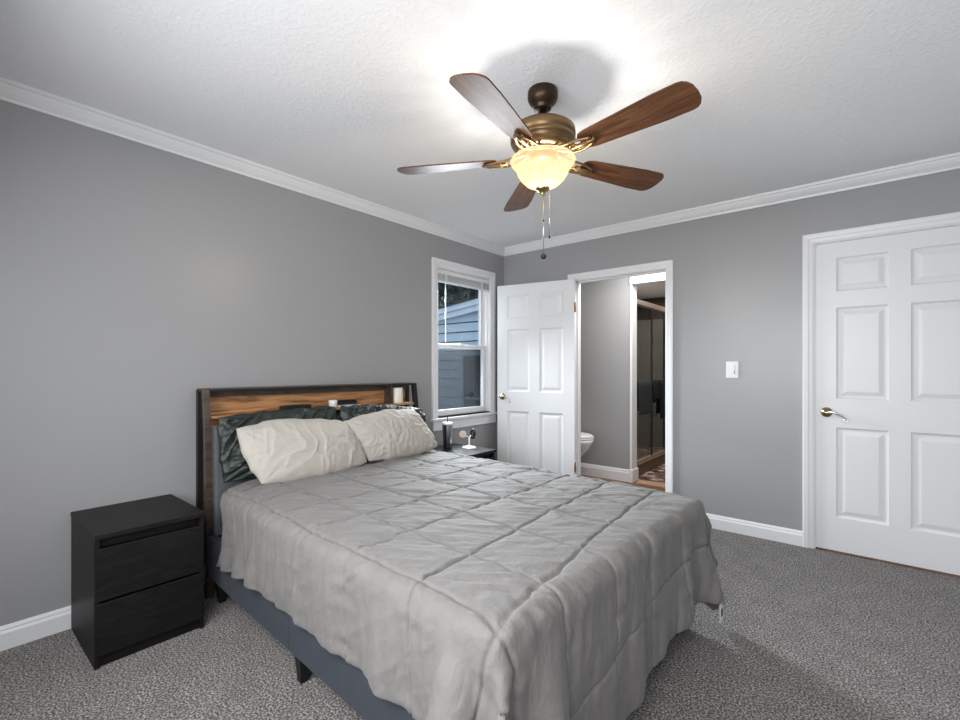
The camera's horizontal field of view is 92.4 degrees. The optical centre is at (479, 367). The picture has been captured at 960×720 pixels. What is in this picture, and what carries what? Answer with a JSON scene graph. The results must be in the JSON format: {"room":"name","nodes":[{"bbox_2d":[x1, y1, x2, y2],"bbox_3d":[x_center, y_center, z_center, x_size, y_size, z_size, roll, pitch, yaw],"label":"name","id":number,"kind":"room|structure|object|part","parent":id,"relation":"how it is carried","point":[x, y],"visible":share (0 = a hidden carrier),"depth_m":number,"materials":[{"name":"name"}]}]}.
{"room":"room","nodes":[
{"label":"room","id":0,"kind":"room"},
{"bbox_2d":[0,100,503,625],"bbox_3d":[-1.163,-0.009,3.165,0.120,2.450,4.270,0,0,40],"label":"wall","id":1,"kind":"structure","parent":0,"point":[136,278],"depth_m":2.38,"materials":[{"name":"grey paint"}]},
{"bbox_2d":[0,565,204,651],"bbox_3d":[-1.073,1.165,3.168,0.016,0.102,4.150,0,0,40],"label":"baseboard","id":2,"kind":"structure","parent":1,"relation":"attached to","point":[40,626],"depth_m":2.06,"materials":[{"name":"white paint"}]},
{"bbox_2d":[438,267,489,417],"bbox_3d":[-0.185,-0.216,4.344,0.120,1.355,0.765,0,0,40],"label":"window","id":3,"kind":"structure","parent":1,"relation":"in","point":[463,370],"depth_m":4.47,"materials":[{"name":"white paint"}]},
{"bbox_3d":[-0.175,0.106,4.336,0.030,0.650,0.727,0,0,40],"label":"sash","id":4,"kind":"part","parent":3,"relation":"part of","materials":[{"name":"white paint"}]},
{"bbox_2d":[438,269,488,342],"bbox_3d":[-0.143,-0.548,4.310,0.040,0.644,0.717,0,0,40],"label":"window blind","id":5,"kind":"object","parent":3,"relation":"attached to","point":[447,277],"visible":0.88,"depth_m":4.25,"materials":[{"name":"white plastic"}]},
{"bbox_3d":[-0.147,-0.851,4.313,0.030,0.039,0.717,0,0,40],"label":"head rail","id":6,"kind":"part","parent":5,"relation":"part of","materials":[{"name":"white plastic"}]},
{"bbox_3d":[-0.147,-0.768,4.313,0.027,0.016,0.713,0,0,40],"label":"rail","id":7,"kind":"part","parent":5,"relation":"part of","materials":[{"name":"white plastic"}]},
{"bbox_3d":[-0.202,-0.530,4.359,0.030,0.692,0.727,0,0,40],"label":"sash","id":8,"kind":"part","parent":3,"relation":"part of","materials":[{"name":"white paint"}]},
{"bbox_2d":[432,257,495,418],"bbox_3d":[-0.130,-0.258,4.300,0.021,1.397,0.877,0,0,40],"label":"trim","id":9,"kind":"structure","parent":1,"relation":"attached to","point":[436,262],"depth_m":4.17,"materials":[{"name":"white paint"}]},
{"bbox_2d":[431,412,496,431],"bbox_3d":[-0.156,0.494,4.332,0.140,0.107,0.917,0,0,40],"label":"trim","id":10,"kind":"structure","parent":1,"relation":"attached to","point":[489,417],"depth_m":4.28,"materials":[{"name":"white paint"}]},
{"bbox_2d":[0,76,959,255],"bbox_3d":[0.402,-1.195,1.943,3.850,0.078,4.150,0,0,40],"label":"trim","id":11,"kind":"structure","parent":1,"relation":"attached to","point":[11,91],"depth_m":2.92,"materials":[{"name":"white paint"}]},
{"bbox_2d":[0,0,959,246],"bbox_3d":[0.402,-1.284,1.943,4.090,0.100,4.390,0,0,40],"label":"ceiling","id":12,"kind":"structure","parent":0,"point":[340,95],"depth_m":2.00,"materials":[{"name":"white paint"}]},
{"bbox_2d":[397,73,701,258],"bbox_3d":[0.287,-0.860,2.012,1.285,0.749,1.291,0,0,40],"label":"ceiling fan","id":13,"kind":"object","parent":12,"relation":"hanging from","point":[543,138],"visible":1,"depth_m":1.92,"materials":[{"name":"brown wood"}]},
{"bbox_3d":[-0.152,-0.933,2.139,0.472,0.037,0.146,0,0,12],"label":"blade","id":14,"kind":"part","parent":13,"relation":"part of","materials":[{"name":"brown wood"}]},
{"bbox_3d":[0.061,-0.933,1.666,0.146,0.037,0.472,0,0,30],"label":"blade","id":15,"kind":"part","parent":13,"relation":"part of","materials":[{"name":"brown wood"}]},
{"bbox_3d":[0.231,-0.933,2.487,0.146,0.037,0.472,0,0,-6],"label":"blade","id":16,"kind":"part","parent":13,"relation":"part of","materials":[{"name":"brown wood"}]},
{"bbox_3d":[0.282,-0.640,2.047,0.003,0.260,0.003,0,0,40],"label":"pull chain","id":17,"kind":"part","parent":13,"relation":"part of","materials":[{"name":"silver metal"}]},
{"bbox_3d":[0.309,-0.685,2.046,0.002,0.200,0.002,0,0,40],"label":"pull chain","id":18,"kind":"part","parent":13,"relation":"part of","materials":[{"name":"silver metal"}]},
{"bbox_3d":[0.681,-0.933,2.231,0.472,0.037,0.146,0,0,-24],"label":"blade","id":19,"kind":"part","parent":13,"relation":"part of","materials":[{"name":"brown wood"}]},
{"bbox_3d":[0.576,-0.933,1.723,0.146,0.037,0.472,0,0,-42],"label":"blade","id":20,"kind":"part","parent":13,"relation":"part of","materials":[{"name":"brown wood"}]},
{"bbox_2d":[0,446,959,719],"bbox_3d":[1.520,1.266,3.290,3.850,0.100,7.650,0,0,40],"label":"floor","id":21,"kind":"structure","parent":0,"point":[803,633],"depth_m":1.90,"materials":[{"name":"carpet"}]},
{"bbox_2d":[71,494,205,670],"bbox_3d":[-1.594,0.944,2.144,0.482,0.545,0.404,0,0,40],"label":"nightstand","id":22,"kind":"object","parent":21,"relation":"on","point":[137,566],"visible":1,"depth_m":2.00,"materials":[{"name":"black wood"}]},
{"bbox_3d":[-1.421,0.838,2.001,0.018,0.212,0.394,0,0,40],"label":"drawer","id":23,"kind":"part","parent":22,"relation":"part of","materials":[{"name":"black wood"}]},
{"bbox_3d":[-1.421,1.060,2.001,0.018,0.212,0.394,0,0,40],"label":"drawer","id":24,"kind":"part","parent":22,"relation":"part of","materials":[{"name":"black wood"}]},
{"bbox_2d":[196,382,696,719],"bbox_3d":[-0.274,0.664,2.346,2.174,1.103,1.470,0,0,43],"label":"frame","id":25,"kind":"object","parent":21,"relation":"on","point":[349,682],"visible":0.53,"depth_m":2.44,"materials":[{"name":"grey fabric"}]},
{"bbox_3d":[-1.551,0.667,2.544,0.028,1.098,0.028,0,0,43],"label":"headboard post","id":26,"kind":"part","parent":25,"relation":"part of","materials":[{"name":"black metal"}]},
{"bbox_3d":[-1.460,0.666,2.463,0.096,1.100,0.034,0,0,43],"label":"headboard post","id":27,"kind":"part","parent":25,"relation":"part of","materials":[{"name":"brown wood"}]},
{"bbox_3d":[-1.346,1.153,2.397,0.052,0.125,0.052,0,0,43],"label":"leg","id":28,"kind":"part","parent":25,"relation":"part of","materials":[{"name":"black wood"}]},
{"bbox_2d":[219,482,244,531],"bbox_3d":[-0.221,0.754,2.297,1.930,0.272,1.390,0,0,43],"label":"mattress","id":29,"kind":"object","parent":25,"relation":"on","point":[227,487],"visible":0.15,"depth_m":2.41,"materials":[{"name":"grey fabric"}]},
{"bbox_2d":[279,404,310,409],"bbox_3d":[-1.153,0.246,2.879,0.044,0.032,0.190,0,0,43],"label":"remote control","id":30,"kind":"object","parent":25,"relation":"on","point":[297,405],"visible":0.65,"depth_m":2.86,"materials":[{"name":"black plastic"}]},
{"bbox_3d":[-0.689,1.153,1.790,0.052,0.125,0.052,0,0,43],"label":"leg","id":31,"kind":"part","parent":25,"relation":"part of","materials":[{"name":"black wood"}]},
{"bbox_3d":[-1.065,0.614,3.076,0.012,0.704,1.410,0,0,43],"label":"headboard panel","id":32,"kind":"part","parent":25,"relation":"part of","materials":[{"name":"brown wood"}]},
{"bbox_3d":[-1.032,0.120,3.046,0.102,0.015,1.460,0,0,43],"label":"headboard","id":33,"kind":"part","parent":25,"relation":"part of","materials":[{"name":"black wood"}]},
{"bbox_3d":[-1.065,0.194,3.076,0.012,0.135,1.410,0,0,43],"label":"headboard panel","id":34,"kind":"part","parent":25,"relation":"part of","materials":[{"name":"brown wood"}]},
{"bbox_3d":[-1.056,0.146,3.068,0.012,0.036,1.410,0,0,43],"label":"rail","id":35,"kind":"part","parent":25,"relation":"part of","materials":[{"name":"brown wood"}]},
{"bbox_3d":[-0.687,0.986,1.755,1.980,0.210,0.040,0,0,43],"label":"rail","id":36,"kind":"part","parent":25,"relation":"part of","materials":[{"name":"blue fabric"}]},
{"bbox_2d":[211,402,413,418],"bbox_3d":[-1.019,0.269,3.034,0.113,0.014,1.410,0,0,43],"label":"shelf","id":37,"kind":"object","parent":25,"relation":"attached to","point":[220,413],"depth_m":2.78,"materials":[{"name":"brown wood"}]},
{"bbox_2d":[328,400,337,407],"bbox_3d":[-0.977,0.237,3.056,0.058,0.049,0.058,0,0,43],"label":"candle jar","id":38,"kind":"object","parent":25,"relation":"on","point":[333,403],"visible":0.78,"depth_m":3.03,"materials":[{"name":"beige wax"}]},
{"bbox_2d":[337,399,356,404],"bbox_3d":[-0.923,0.241,3.183,0.044,0.042,0.140,0,0,43],"label":"case","id":39,"kind":"object","parent":25,"relation":"on","point":[349,401],"visible":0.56,"depth_m":3.16,"materials":[{"name":"black plastic"}]},
{"bbox_2d":[337,404,359,406],"bbox_3d":[-0.895,0.257,3.130,0.070,0.011,0.150,0,0,39],"label":"phone","id":40,"kind":"object","parent":25,"relation":"on","point":[348,404],"visible":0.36,"depth_m":3.09,"materials":[{"name":"white plastic"}]},
{"bbox_2d":[393,387,402,402],"bbox_3d":[-0.625,0.201,3.466,0.088,0.121,0.088,0,0,43],"label":"pillar candle","id":41,"kind":"object","parent":25,"relation":"on","point":[397,391],"visible":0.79,"depth_m":3.43,"materials":[{"name":"beige wax"}]},
{"bbox_3d":[-0.573,0.667,3.604,0.028,1.098,0.028,0,0,43],"label":"headboard post","id":42,"kind":"part","parent":25,"relation":"part of","materials":[{"name":"black metal"}]},
{"bbox_3d":[-0.486,0.666,3.519,0.096,1.100,0.034,0,0,43],"label":"headboard post","id":43,"kind":"part","parent":25,"relation":"part of","materials":[{"name":"black metal"}]},
{"bbox_2d":[216,450,724,719],"bbox_3d":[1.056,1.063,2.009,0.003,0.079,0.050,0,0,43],"label":"comforter","id":44,"kind":"object","parent":25,"relation":"on","point":[460,586],"visible":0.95,"depth_m":1.53,"materials":[{"name":"grey fabric"}]},
{"bbox_2d":[217,406,337,482],"bbox_3d":[-1.115,0.423,2.648,0.144,0.376,0.712,0,0,43],"label":"pillow","id":45,"kind":"object","parent":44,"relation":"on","point":[234,467],"visible":0.31,"depth_m":2.44,"materials":[{"name":"black fabric"}]},
{"bbox_2d":[236,418,366,483],"bbox_3d":[-0.973,0.451,2.601,0.224,0.336,0.719,0,0,43],"label":"pillow","id":46,"kind":"object","parent":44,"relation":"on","point":[277,450],"visible":0.98,"depth_m":2.49,"materials":[{"name":"beige fabric"}]},
{"bbox_2d":[340,404,425,458],"bbox_3d":[-0.626,0.426,3.174,0.140,0.369,0.720,0,0,43],"label":"pillow","id":47,"kind":"object","parent":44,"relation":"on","point":[346,412],"visible":0.17,"depth_m":3.05,"materials":[{"name":"black fabric"}]},
{"bbox_2d":[344,409,437,460],"bbox_3d":[-0.570,0.440,3.080,0.199,0.328,0.721,0,0,43],"label":"pillow","id":48,"kind":"object","parent":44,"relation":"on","point":[387,434],"visible":0.94,"depth_m":2.99,"materials":[{"name":"beige fabric"}]},
{"bbox_2d":[432,443,495,459],"bbox_3d":[-0.178,0.944,3.790,0.482,0.545,0.404,0,0,40],"label":"nightstand","id":49,"kind":"object","parent":21,"relation":"on","point":[479,452],"visible":0.2,"depth_m":3.74,"materials":[{"name":"black wood"}]},
{"bbox_2d":[442,416,452,448],"bbox_3d":[-0.270,0.537,3.834,0.094,0.268,0.094,0,0,40],"label":"tumbler","id":50,"kind":"object","parent":49,"relation":"on","point":[447,427],"visible":1,"depth_m":3.80,"materials":[{"name":"silver metal"}]},
{"bbox_3d":[-0.270,0.462,3.834,0.094,0.019,0.094,0,0,40],"label":"lid","id":51,"kind":"part","parent":50,"relation":"part of","materials":[{"name":"white plastic"}]},
{"bbox_2d":[459,431,475,448],"bbox_3d":[-0.094,0.598,3.843,0.120,0.147,0.129,0,0,40],"label":"charging stand","id":52,"kind":"object","parent":49,"relation":"on","point":[462,434],"visible":1,"depth_m":3.83,"materials":[{"name":"white plastic"}]},
{"bbox_2d":[470,428,475,438],"bbox_3d":[-0.062,0.558,3.901,0.053,0.092,0.032,0,0,40],"label":"watch","id":53,"kind":"object","parent":52,"relation":"hanging from","point":[473,431],"visible":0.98,"depth_m":3.89,"materials":[{"name":"black plastic"}]},
{"bbox_2d":[581,432,593,456],"bbox_3d":[0.940,0.811,5.078,0.657,0.810,0.440,0,0,40],"label":"toilet","id":54,"kind":"object","parent":21,"relation":"on","point":[587,439],"visible":0.16,"depth_m":4.86,"materials":[{"name":"white ceramic"}]},
{"bbox_3d":[0.981,0.726,5.043,0.544,0.031,0.380,0,0,40],"label":"lid","id":55,"kind":"part","parent":54,"relation":"part of","materials":[{"name":"white plastic"}]},
{"bbox_2d":[637,299,664,475],"bbox_3d":[2.326,0.221,5.896,0.171,1.990,2.190,0,0,40],"label":"shower enclosure","id":56,"kind":"object","parent":21,"relation":"on","point":[652,460],"visible":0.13,"depth_m":5.54,"materials":[{"name":"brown metal"}]},
{"bbox_2d":[637,380,652,414],"bbox_3d":[1.858,0.331,5.206,0.058,0.371,0.434,0,0,40],"label":"towel","id":57,"kind":"object","parent":56,"relation":"hanging from","point":[644,388],"visible":0.91,"depth_m":5.16,"materials":[{"name":"black fabric"}]},
{"bbox_3d":[2.339,-0.744,5.885,0.055,0.060,2.190,0,0,40],"label":"rail","id":58,"kind":"part","parent":56,"relation":"part of","materials":[{"name":"brown metal"}]},
{"bbox_2d":[651,380,659,402],"bbox_3d":[2.072,0.281,5.462,0.062,0.271,0.218,0,0,40],"label":"towel","id":59,"kind":"object","parent":56,"relation":"hanging from","point":[655,383],"visible":0.74,"depth_m":5.45,"materials":[{"name":"black fabric"}]},
{"bbox_2d":[656,380,664,418],"bbox_3d":[2.250,0.381,5.673,0.069,0.471,0.309,0,0,40],"label":"towel","id":60,"kind":"object","parent":56,"relation":"hanging from","point":[660,403],"visible":0.73,"depth_m":5.62,"materials":[{"name":"black fabric"}]},
{"bbox_2d":[581,277,629,469],"bbox_3d":[1.608,-0.009,4.978,1.830,2.450,0.120,0,0,40],"label":"wall partition","id":61,"kind":"structure","parent":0,"point":[605,304],"depth_m":5.07,"materials":[{"name":"grey paint"}]},
{"bbox_2d":[581,463,628,481],"bbox_3d":[1.228,1.151,5.204,0.955,0.131,0.018,0,0,40],"label":"baseboard","id":62,"kind":"structure","parent":61,"relation":"attached to","point":[619,474],"depth_m":5.07,"materials":[{"name":"white paint"}]},
{"bbox_2d":[629,272,664,482],"bbox_3d":[1.974,0.116,4.674,0.880,2.200,0.170,0,0,40],"label":"trim","id":63,"kind":"structure","parent":61,"relation":"attached to","point":[658,278],"depth_m":4.89,"materials":[{"name":"white paint"}]},
{"bbox_2d":[636,480,664,487],"bbox_3d":[1.999,1.212,4.650,0.810,0.011,0.145,0,0,40],"label":"trim","id":64,"kind":"structure","parent":61,"relation":"attached to","point":[656,484],"depth_m":4.80,"materials":[{"name":"brown wood"}]},
{"bbox_2d":[637,319,662,447],"bbox_3d":[2.711,0.236,7.065,0.860,1.960,0.080,0,0,40],"label":"shower door","id":65,"kind":"structure","parent":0,"point":[643,326],"depth_m":7.09,"materials":[{"name":"grey"}]},
{"bbox_2d":[637,297,664,320],"bbox_3d":[3.148,0.066,6.832,1.830,2.300,0.120,0,0,40],"label":"wall","id":66,"kind":"structure","parent":0,"point":[642,313],"depth_m":7.16,"materials":[{"name":"brown tile"}]},
{"bbox_2d":[637,283,664,298],"bbox_3d":[2.378,-1.094,5.905,1.830,0.020,2.290,0,0,40],"label":"ceiling","id":67,"kind":"structure","parent":0,"point":[653,290],"depth_m":6.52,"materials":[{"name":"white paint"}]},
{"bbox_2d":[504,169,959,530],"bbox_3d":[1.766,-0.009,3.586,4.090,2.450,0.120,0,0,40],"label":"wall","id":68,"kind":"structure","parent":0,"point":[738,275],"depth_m":3.37,"materials":[{"name":"grey paint"}]},
{"bbox_2d":[497,279,575,475],"bbox_3d":[0.512,0.200,4.325,0.788,2.008,0.092,0,0,28],"label":"door","id":69,"kind":"structure","parent":68,"relation":"in","point":[536,322],"depth_m":4.32,"materials":[{"name":"white paint"}]},
{"bbox_2d":[568,260,673,492],"bbox_3d":[1.182,0.175,3.979,0.943,2.082,0.021,0,0,40],"label":"trim","id":70,"kind":"structure","parent":68,"relation":"attached to","point":[668,265],"depth_m":3.70,"materials":[{"name":"white paint"}]},
{"bbox_2d":[726,361,738,377],"bbox_3d":[1.871,0.013,3.412,0.084,0.124,0.012,0,0,40],"label":"light switch","id":71,"kind":"object","parent":68,"relation":"attached to","point":[732,367],"visible":1,"depth_m":3.41,"materials":[{"name":"white plastic"}]},
{"bbox_2d":[706,513,801,545],"bbox_3d":[1.722,1.165,3.534,3.850,0.102,0.016,0,0,40],"label":"baseboard","id":72,"kind":"structure","parent":68,"relation":"attached to","point":[764,531],"depth_m":3.30,"materials":[{"name":"white paint"}]},
{"bbox_2d":[576,224,959,548],"bbox_3d":[1.926,0.183,3.453,2.673,2.065,0.120,0,0,40],"label":"trim","id":73,"kind":"structure","parent":68,"relation":"attached to","point":[578,283],"depth_m":4.28,"materials":[{"name":"white paint"}]},
{"bbox_2d":[802,212,959,548],"bbox_3d":[2.575,0.157,2.823,0.978,2.118,0.021,0,0,40],"label":"trim","id":74,"kind":"structure","parent":68,"relation":"attached to","point":[809,241],"depth_m":3.10,"materials":[{"name":"white paint"}]},
{"bbox_2d":[816,225,959,574],"bbox_3d":[2.575,0.188,2.827,0.844,2.033,0.092,0,0,40],"label":"door","id":75,"kind":"structure","parent":68,"relation":"in","point":[888,306],"depth_m":2.87,"materials":[{"name":"white paint"}]},
{"bbox_3d":[2.318,0.315,2.991,0.117,0.069,0.019,0,0,42],"label":"lever","id":76,"kind":"part","parent":75,"relation":"part of","materials":[{"name":"silver metal"}]},
{"bbox_2d":[816,547,959,577],"bbox_3d":[2.591,1.212,2.843,0.834,0.008,0.039,0,0,40],"label":"trim","id":77,"kind":"structure","parent":68,"relation":"attached to","point":[819,548],"depth_m":2.86,"materials":[{"name":"brown wood"}]},
{"label":"outside","id":78,"kind":"structure","parent":0,"visible":0},
{"bbox_3d":[-4.866,1.766,9.664,13.880,0.100,17.000,0,0,40],"label":"ground","id":79,"kind":"structure","parent":78,"visible":0},
{"bbox_2d":[438,296,477,345],"bbox_3d":[-0.013,0.347,8.527,4.800,2.979,3.150,0,0,40],"label":"house","id":80,"kind":"structure","parent":79,"relation":"on","point":[462,316],"depth_m":6.84,"materials":[{"name":"blue"}]},
{"bbox_2d":[438,282,477,307],"bbox_3d":[-0.806,-1.294,14.482,4.847,6.025,4.683,0,0,-22],"label":"tree","id":81,"kind":"object","parent":79,"relation":"on","point":[458,293],"visible":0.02,"depth_m":12.42,"materials":[{"name":"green plant"}]}
]}

